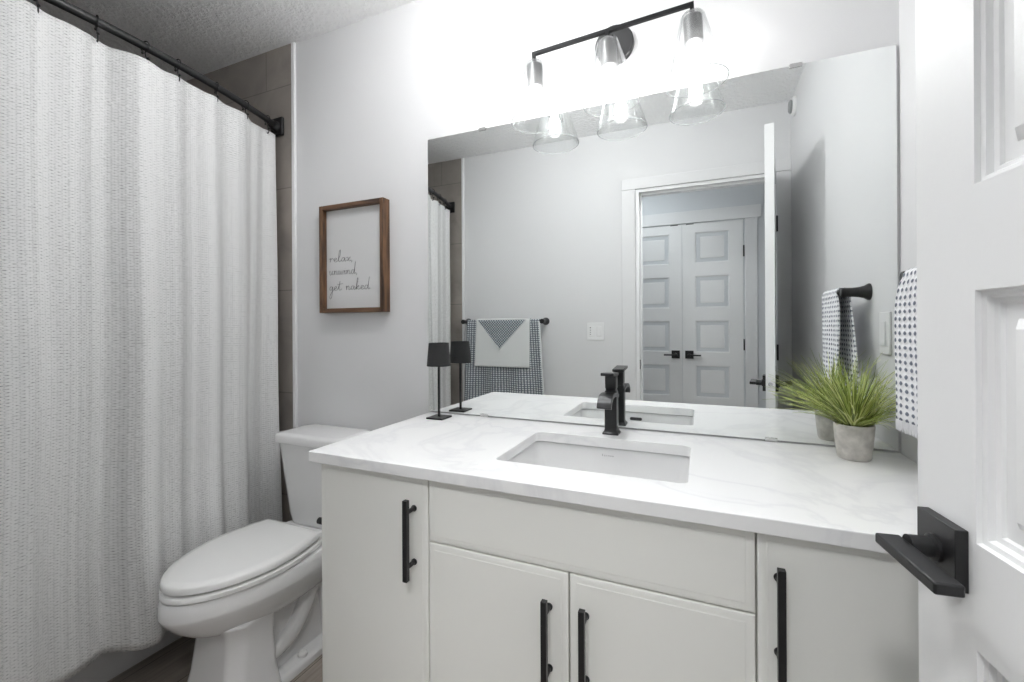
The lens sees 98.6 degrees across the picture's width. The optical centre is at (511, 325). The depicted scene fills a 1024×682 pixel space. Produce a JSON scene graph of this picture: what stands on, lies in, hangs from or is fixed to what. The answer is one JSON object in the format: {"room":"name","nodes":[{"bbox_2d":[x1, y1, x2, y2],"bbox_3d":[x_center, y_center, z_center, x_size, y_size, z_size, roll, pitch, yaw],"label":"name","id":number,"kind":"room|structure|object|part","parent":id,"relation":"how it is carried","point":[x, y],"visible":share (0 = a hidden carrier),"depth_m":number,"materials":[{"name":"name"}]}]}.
{"room":"bathroom","nodes":[
{"label":"bathroom","id":0,"kind":"room"},
{"bbox_2d":[107,636,322,681],"bbox_3d":[-0.399,1.215,0.322,4.400,0.050,2.770,0,0,23],"label":"floor","id":1,"kind":"structure","parent":0,"point":[172,663],"depth_m":1.53,"materials":[{"name":"brown wood"}]},
{"bbox_2d":[64,630,181,681],"bbox_3d":[-1.766,0.991,1.497,0.758,0.412,1.470,0,0,23],"label":"bathtub","id":2,"kind":"object","parent":1,"relation":"on","point":[107,666],"visible":0.02,"depth_m":1.50,"materials":[{"name":"white plastic"}]},
{"bbox_2d":[157,424,369,681],"bbox_3d":[-0.843,0.806,1.533,0.352,0.772,0.672,0,0,23],"label":"toilet","id":3,"kind":"object","parent":1,"relation":"on","point":[249,596],"visible":0.9,"depth_m":1.40,"materials":[{"name":"white ceramic"}]},
{"bbox_3d":[-0.866,0.865,1.479,0.352,0.165,0.554,0,0,23],"label":"bowl","id":4,"kind":"part","parent":3,"relation":"part of","materials":[{"name":"white ceramic"}]},
{"bbox_3d":[-0.885,0.771,1.435,0.340,0.018,0.445,0,0,23],"label":"seat","id":5,"kind":"part","parent":3,"relation":"part of","materials":[{"name":"white plastic"}]},
{"bbox_3d":[-0.888,0.742,1.429,0.334,0.027,0.425,0,0,23],"label":"lid","id":6,"kind":"part","parent":3,"relation":"part of","materials":[{"name":"white plastic"}]},
{"bbox_3d":[-0.748,0.620,1.756,0.328,0.321,0.181,0,0,23],"label":"tank","id":7,"kind":"part","parent":3,"relation":"part of","materials":[{"name":"white ceramic"}]},
{"bbox_3d":[-0.750,0.439,1.752,0.348,0.040,0.196,0,0,23],"label":"tank lid","id":8,"kind":"part","parent":3,"relation":"part of","materials":[{"name":"white ceramic"}]},
{"bbox_2d":[321,464,918,681],"bbox_3d":[0.234,0.771,1.129,1.395,0.832,0.585,0,0,23],"label":"vanity cabinet","id":9,"kind":"object","parent":1,"relation":"on","point":[423,580],"visible":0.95,"depth_m":0.89,"materials":[{"name":"white wood"}]},
{"bbox_2d":[317,517,321,524],"bbox_3d":[-0.490,0.547,1.290,0.058,0.044,0.182,0,0,23],"label":"paper holder","id":10,"kind":"object","parent":9,"relation":"attached to","point":[319,520],"visible":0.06,"depth_m":1.23,"materials":[{"name":"black metal"}]},
{"bbox_3d":[-0.348,0.719,1.115,0.337,0.717,0.019,0,0,23],"label":"door","id":11,"kind":"part","parent":9,"relation":"part of","materials":[{"name":"white wood"}]},
{"bbox_3d":[-0.247,0.500,1.024,0.012,0.188,0.012,0,0,23],"label":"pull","id":12,"kind":"part","parent":9,"relation":"part of","materials":[{"name":"black metal"}]},
{"bbox_3d":[-0.239,0.564,1.041,0.015,0.015,0.029,0,0,23],"label":"pull post","id":13,"kind":"part","parent":9,"relation":"part of","materials":[{"name":"black metal"}]},
{"bbox_3d":[-0.240,0.436,1.041,0.015,0.015,0.029,0,0,23],"label":"pull post","id":14,"kind":"part","parent":9,"relation":"part of","materials":[{"name":"black metal"}]},
{"bbox_3d":[-0.035,0.793,0.979,0.338,0.566,0.019,0,0,23],"label":"door","id":15,"kind":"part","parent":9,"relation":"part of","materials":[{"name":"white wood"}]},
{"bbox_3d":[0.065,0.650,0.889,0.012,0.188,0.012,0,0,23],"label":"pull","id":16,"kind":"part","parent":9,"relation":"part of","materials":[{"name":"black metal"}]},
{"bbox_3d":[0.073,0.714,0.907,0.015,0.015,0.029,0,0,23],"label":"pull post","id":17,"kind":"part","parent":9,"relation":"part of","materials":[{"name":"black metal"}]},
{"bbox_3d":[0.072,0.586,0.907,0.015,0.015,0.029,0,0,23],"label":"pull post","id":18,"kind":"part","parent":9,"relation":"part of","materials":[{"name":"black metal"}]},
{"bbox_3d":[0.136,0.649,0.859,0.012,0.188,0.012,0,0,23],"label":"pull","id":19,"kind":"part","parent":9,"relation":"part of","materials":[{"name":"black metal"}]},
{"bbox_3d":[0.143,0.585,0.876,0.015,0.015,0.029,0,0,23],"label":"pull post","id":20,"kind":"part","parent":9,"relation":"part of","materials":[{"name":"black metal"}]},
{"bbox_3d":[0.118,0.432,0.912,0.676,0.147,0.019,0,0,23],"label":"drawer","id":21,"kind":"part","parent":9,"relation":"part of","materials":[{"name":"white wood"}]},
{"bbox_2d":[309,412,917,553],"bbox_3d":[0.226,0.341,1.141,1.417,0.028,0.566,0,0,23],"label":"countertop","id":22,"kind":"structure","parent":9,"relation":"on","point":[811,493],"depth_m":0.97,"materials":[{"name":"white stone"}]},
{"bbox_2d":[426,342,451,419],"bbox_3d":[-0.260,0.195,1.570,0.085,0.268,0.085,0,0,23],"label":"table lamp","id":23,"kind":"object","parent":22,"relation":"on","point":[439,352],"visible":1,"depth_m":1.54,"materials":[{"name":"black metal"}]},
{"bbox_3d":[-0.260,0.199,1.570,0.007,0.249,0.007,0,0,23],"label":"stem","id":24,"kind":"part","parent":23,"relation":"part of","materials":[{"name":"black metal"}]},
{"bbox_3d":[-0.261,0.102,1.570,0.085,0.082,0.085,0,0,23],"label":"lamp shade","id":25,"kind":"part","parent":23,"relation":"part of","materials":[{"name":"black fabric"}]},
{"bbox_2d":[508,441,689,482],"bbox_3d":[0.220,0.430,1.136,0.492,0.144,0.360,0,0,23],"label":"sink","id":26,"kind":"object","parent":22,"relation":"in","point":[621,462],"visible":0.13,"depth_m":1.27,"materials":[{"name":"white ceramic"}]},
{"bbox_2d":[597,372,620,435],"bbox_3d":[0.284,0.232,1.296,0.048,0.189,0.137,0,0,23],"label":"faucet","id":27,"kind":"object","parent":22,"relation":"on","point":[607,400],"visible":1,"depth_m":1.32,"materials":[{"name":"black metal"}]},
{"bbox_3d":[0.283,0.216,1.293,0.041,0.038,0.130,0,0,23],"label":"spout","id":28,"kind":"part","parent":27,"relation":"part of","materials":[{"name":"grey metal"}]},
{"bbox_3d":[0.292,0.145,1.316,0.038,0.015,0.085,0,0,23],"label":"handle","id":29,"kind":"part","parent":27,"relation":"part of","materials":[{"name":"grey metal"}]},
{"bbox_3d":[0.301,0.174,1.337,0.033,0.044,0.033,0,0,23],"label":"handle stem","id":30,"kind":"part","parent":27,"relation":"part of","materials":[{"name":"grey metal"}]},
{"bbox_2d":[769,353,895,461],"bbox_3d":[0.794,0.194,1.056,0.297,0.258,0.251,0,0,23],"label":"potted plant","id":31,"kind":"object","parent":22,"relation":"on","point":[854,431],"visible":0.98,"depth_m":1.05,"materials":[{"name":"green plant"}]},
{"bbox_3d":[0.833,0.281,1.074,0.083,0.084,0.083,0,0,23],"label":"pot","id":32,"kind":"part","parent":31,"relation":"part of","materials":[{"name":"concrete"}]},
{"bbox_3d":[0.277,0.791,0.845,0.335,0.566,0.019,0,0,23],"label":"door","id":33,"kind":"part","parent":9,"relation":"part of","materials":[{"name":"white wood"}]},
{"bbox_3d":[0.444,0.496,0.725,0.012,0.188,0.012,0,0,23],"label":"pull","id":34,"kind":"part","parent":9,"relation":"part of","materials":[{"name":"black metal"}]},
{"bbox_3d":[0.605,0.714,0.703,0.374,0.717,0.019,0,0,23],"label":"door","id":35,"kind":"part","parent":9,"relation":"part of","materials":[{"name":"white wood"}]},
{"bbox_2d":[26,0,415,80],"bbox_3d":[-0.412,-1.281,0.322,4.400,0.050,2.770,0,0,23],"label":"ceiling","id":36,"kind":"structure","parent":0,"point":[207,36],"depth_m":1.82,"materials":[{"name":"white paint"}]},
{"bbox_2d":[296,0,900,452],"bbox_3d":[-0.399,-0.033,1.773,3.263,2.446,0.100,0,0,23],"label":"wall","id":37,"kind":"structure","parent":0,"point":[372,92],"depth_m":1.69,"materials":[{"name":"white paint"}]},
{"bbox_2d":[186,43,292,521],"bbox_3d":[-1.399,-0.028,2.145,0.932,2.446,0.010,0,0,23],"label":"wall tile","id":38,"kind":"structure","parent":37,"relation":"attached to","point":[263,80],"depth_m":1.98,"materials":[{"name":"grey tile"}]},
{"bbox_2d":[291,42,297,427],"bbox_3d":[-0.963,-0.030,1.955,0.018,2.446,0.012,0,0,23],"label":"trim","id":39,"kind":"structure","parent":37,"relation":"attached to","point":[293,45],"depth_m":1.95,"materials":[{"name":"white paint"}]},
{"bbox_2d":[319,197,389,312],"bbox_3d":[-0.648,-0.277,1.803,0.336,0.447,0.040,0,0,23],"label":"framed sign","id":40,"kind":"object","parent":37,"relation":"attached to","point":[354,237],"visible":1,"depth_m":1.80,"materials":[{"name":"white paper"}]},
{"bbox_3d":[-0.794,-0.276,1.866,0.018,0.447,0.040,0,0,23],"label":"frame","id":41,"kind":"part","parent":40,"relation":"part of","materials":[{"name":"brown wood"}]},
{"bbox_3d":[-0.649,-0.492,1.803,0.300,0.018,0.040,0,0,23],"label":"frame rail","id":42,"kind":"part","parent":40,"relation":"part of","materials":[{"name":"brown wood"}]},
{"bbox_3d":[-0.647,-0.063,1.803,0.300,0.018,0.040,0,0,23],"label":"frame rail","id":43,"kind":"part","parent":40,"relation":"part of","materials":[{"name":"brown wood"}]},
{"bbox_3d":[-0.502,-0.278,1.740,0.018,0.447,0.040,0,0,23],"label":"frame","id":44,"kind":"part","parent":40,"relation":"part of","materials":[{"name":"brown wood"}]},
{"bbox_2d":[511,1,729,133],"bbox_3d":[0.297,-0.794,1.315,0.632,0.302,0.186,0,0,23],"label":"vanity light","id":45,"kind":"object","parent":37,"relation":"attached to","point":[614,45],"visible":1,"depth_m":1.30,"materials":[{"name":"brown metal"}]},
{"bbox_3d":[0.076,-0.725,1.400,0.040,0.060,0.040,-3,-1,23],"label":"bulb","id":46,"kind":"part","parent":45,"relation":"part of","materials":[{"name":"white glass"}]},
{"bbox_3d":[0.075,-0.740,1.400,0.166,0.188,0.166,-3,-1,23],"label":"lamp shade","id":47,"kind":"part","parent":45,"relation":"part of","materials":[{"name":"clear glass"}]},
{"bbox_3d":[0.290,-0.737,1.308,0.040,0.060,0.040,-3,-1,23],"label":"bulb","id":48,"kind":"part","parent":45,"relation":"part of","materials":[{"name":"white glass"}]},
{"bbox_3d":[0.289,-0.752,1.308,0.166,0.188,0.166,-3,-1,23],"label":"lamp shade","id":49,"kind":"part","parent":45,"relation":"part of","materials":[{"name":"clear glass"}]},
{"bbox_3d":[0.324,-0.886,1.393,0.120,0.120,0.020,-3,-1,23],"label":"plate","id":50,"kind":"part","parent":45,"relation":"part of","materials":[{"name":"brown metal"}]},
{"bbox_3d":[0.503,-0.749,1.215,0.040,0.060,0.040,-3,-1,23],"label":"bulb","id":51,"kind":"part","parent":45,"relation":"part of","materials":[{"name":"white glass"}]},
{"bbox_3d":[0.503,-0.764,1.216,0.166,0.188,0.166,-3,-1,23],"label":"lamp shade","id":52,"kind":"part","parent":45,"relation":"part of","materials":[{"name":"clear glass"}]},
{"bbox_2d":[428,45,897,449],"bbox_3d":[0.331,-0.195,1.399,1.410,1.039,0.008,0,0,23],"label":"mirror","id":53,"kind":"object","parent":37,"relation":"attached to","point":[698,251],"visible":1,"depth_m":1.32,"materials":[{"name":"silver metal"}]},
{"bbox_2d":[899,0,917,463],"bbox_3d":[0.738,-0.039,0.415,0.100,2.446,1.494,0,0,23],"label":"wall","id":54,"kind":"structure","parent":0,"point":[907,45],"depth_m":1.08,"materials":[{"name":"white paint"}]},
{"bbox_2d":[899,271,904,280],"bbox_3d":[0.824,-0.100,0.837,0.074,0.051,0.230,0,0,23],"label":"towel holder","id":55,"kind":"object","parent":54,"relation":"attached to","point":[902,272],"visible":0.16,"depth_m":0.94,"materials":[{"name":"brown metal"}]},
{"bbox_2d":[894,267,917,437],"bbox_3d":[0.815,0.051,0.882,0.042,0.341,0.280,0,0,23],"label":"hand towel","id":56,"kind":"object","parent":55,"relation":"hanging from","point":[905,317],"visible":0.2,"depth_m":0.90,"materials":[{"name":"white fabric"}]},
{"bbox_3d":[-0.464,-0.033,0.060,4.300,2.446,0.110,0,0,23],"label":"wall","id":57,"kind":"structure","parent":0,"visible":0},
{"bbox_2d":[875,0,1023,681],"bbox_3d":[0.418,0.167,0.170,0.159,2.022,0.790,0,0,15],"label":"door","id":58,"kind":"structure","parent":57,"relation":"in","point":[965,555],"depth_m":0.46,"materials":[{"name":"white paint"}]},
{"bbox_3d":[0.432,0.253,0.472,0.025,0.012,0.108,0,0,15],"label":"lever handle","id":59,"kind":"part","parent":58,"relation":"part of","materials":[{"name":"black metal"}]},
{"bbox_3d":[-1.981,-0.025,0.780,0.945,2.446,0.010,0,0,23],"label":"wall tile","id":60,"kind":"structure","parent":0,"visible":0},
{"bbox_2d":[44,0,283,136],"bbox_3d":[-1.296,-0.890,1.290,0.172,0.080,1.474,0,0,23],"label":"curtain rod","id":61,"kind":"object","parent":60,"relation":"attached to","point":[276,125],"visible":0.95,"depth_m":1.46,"materials":[{"name":"black metal"}]},
{"bbox_2d":[33,0,40,13],"bbox_3d":[-1.268,-0.868,1.175,0.037,0.081,0.007,0,0,23],"label":"curtain hook","id":62,"kind":"object","parent":61,"relation":"hanging from","point":[37,3],"visible":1,"depth_m":1.17,"materials":[{"name":"black metal"}]},
{"bbox_2d":[94,15,99,41],"bbox_3d":[-1.216,-0.868,1.290,0.037,0.081,0.007,0,0,36],"label":"curtain hook","id":63,"kind":"object","parent":61,"relation":"hanging from","point":[97,16],"visible":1,"depth_m":1.28,"materials":[{"name":"black metal"}]},
{"bbox_2d":[0,0,281,681],"bbox_3d":[-1.258,0.078,1.274,0.195,1.846,1.413,0,0,23],"label":"shower curtain","id":64,"kind":"object","parent":61,"relation":"hanging from","point":[139,395],"visible":0.91,"depth_m":1.34,"materials":[{"name":"white fabric"}]},
{"bbox_2d":[141,41,149,59],"bbox_3d":[-1.171,-0.869,1.407,0.037,0.081,0.007,0,0,11],"label":"curtain hook","id":65,"kind":"object","parent":61,"relation":"hanging from","point":[147,50],"visible":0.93,"depth_m":1.41,"materials":[{"name":"black metal"}]},
{"bbox_2d":[174,59,180,81],"bbox_3d":[-1.140,-0.869,1.503,0.037,0.081,0.007,0,0,23],"label":"curtain hook","id":66,"kind":"object","parent":61,"relation":"hanging from","point":[175,69],"visible":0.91,"depth_m":1.50,"materials":[{"name":"black metal"}]},
{"bbox_2d":[214,82,218,100],"bbox_3d":[-1.103,-0.869,1.645,0.037,0.081,0.007,0,0,36],"label":"curtain hook","id":67,"kind":"object","parent":61,"relation":"hanging from","point":[215,92],"visible":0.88,"depth_m":1.64,"materials":[{"name":"black metal"}]},
{"bbox_2d":[241,100,248,118],"bbox_3d":[-1.076,-0.869,1.778,0.037,0.081,0.007,0,0,11],"label":"curtain hook","id":68,"kind":"object","parent":61,"relation":"hanging from","point":[247,114],"visible":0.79,"depth_m":1.78,"materials":[{"name":"black metal"}]},
{"bbox_2d":[264,115,269,133],"bbox_3d":[-1.058,-0.869,1.905,0.037,0.081,0.007,0,0,23],"label":"curtain hook","id":69,"kind":"object","parent":61,"relation":"hanging from","point":[266,115],"visible":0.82,"depth_m":1.90,"materials":[{"name":"black metal"}]},
{"bbox_2d":[268,120,279,131],"bbox_3d":[-1.062,-0.891,1.962,0.048,0.048,0.030,0,0,23],"label":"curtain rod bracket","id":70,"kind":"object","parent":61,"relation":"attached to","point":[274,126],"depth_m":1.96,"materials":[{"name":"black metal"}]}
]}

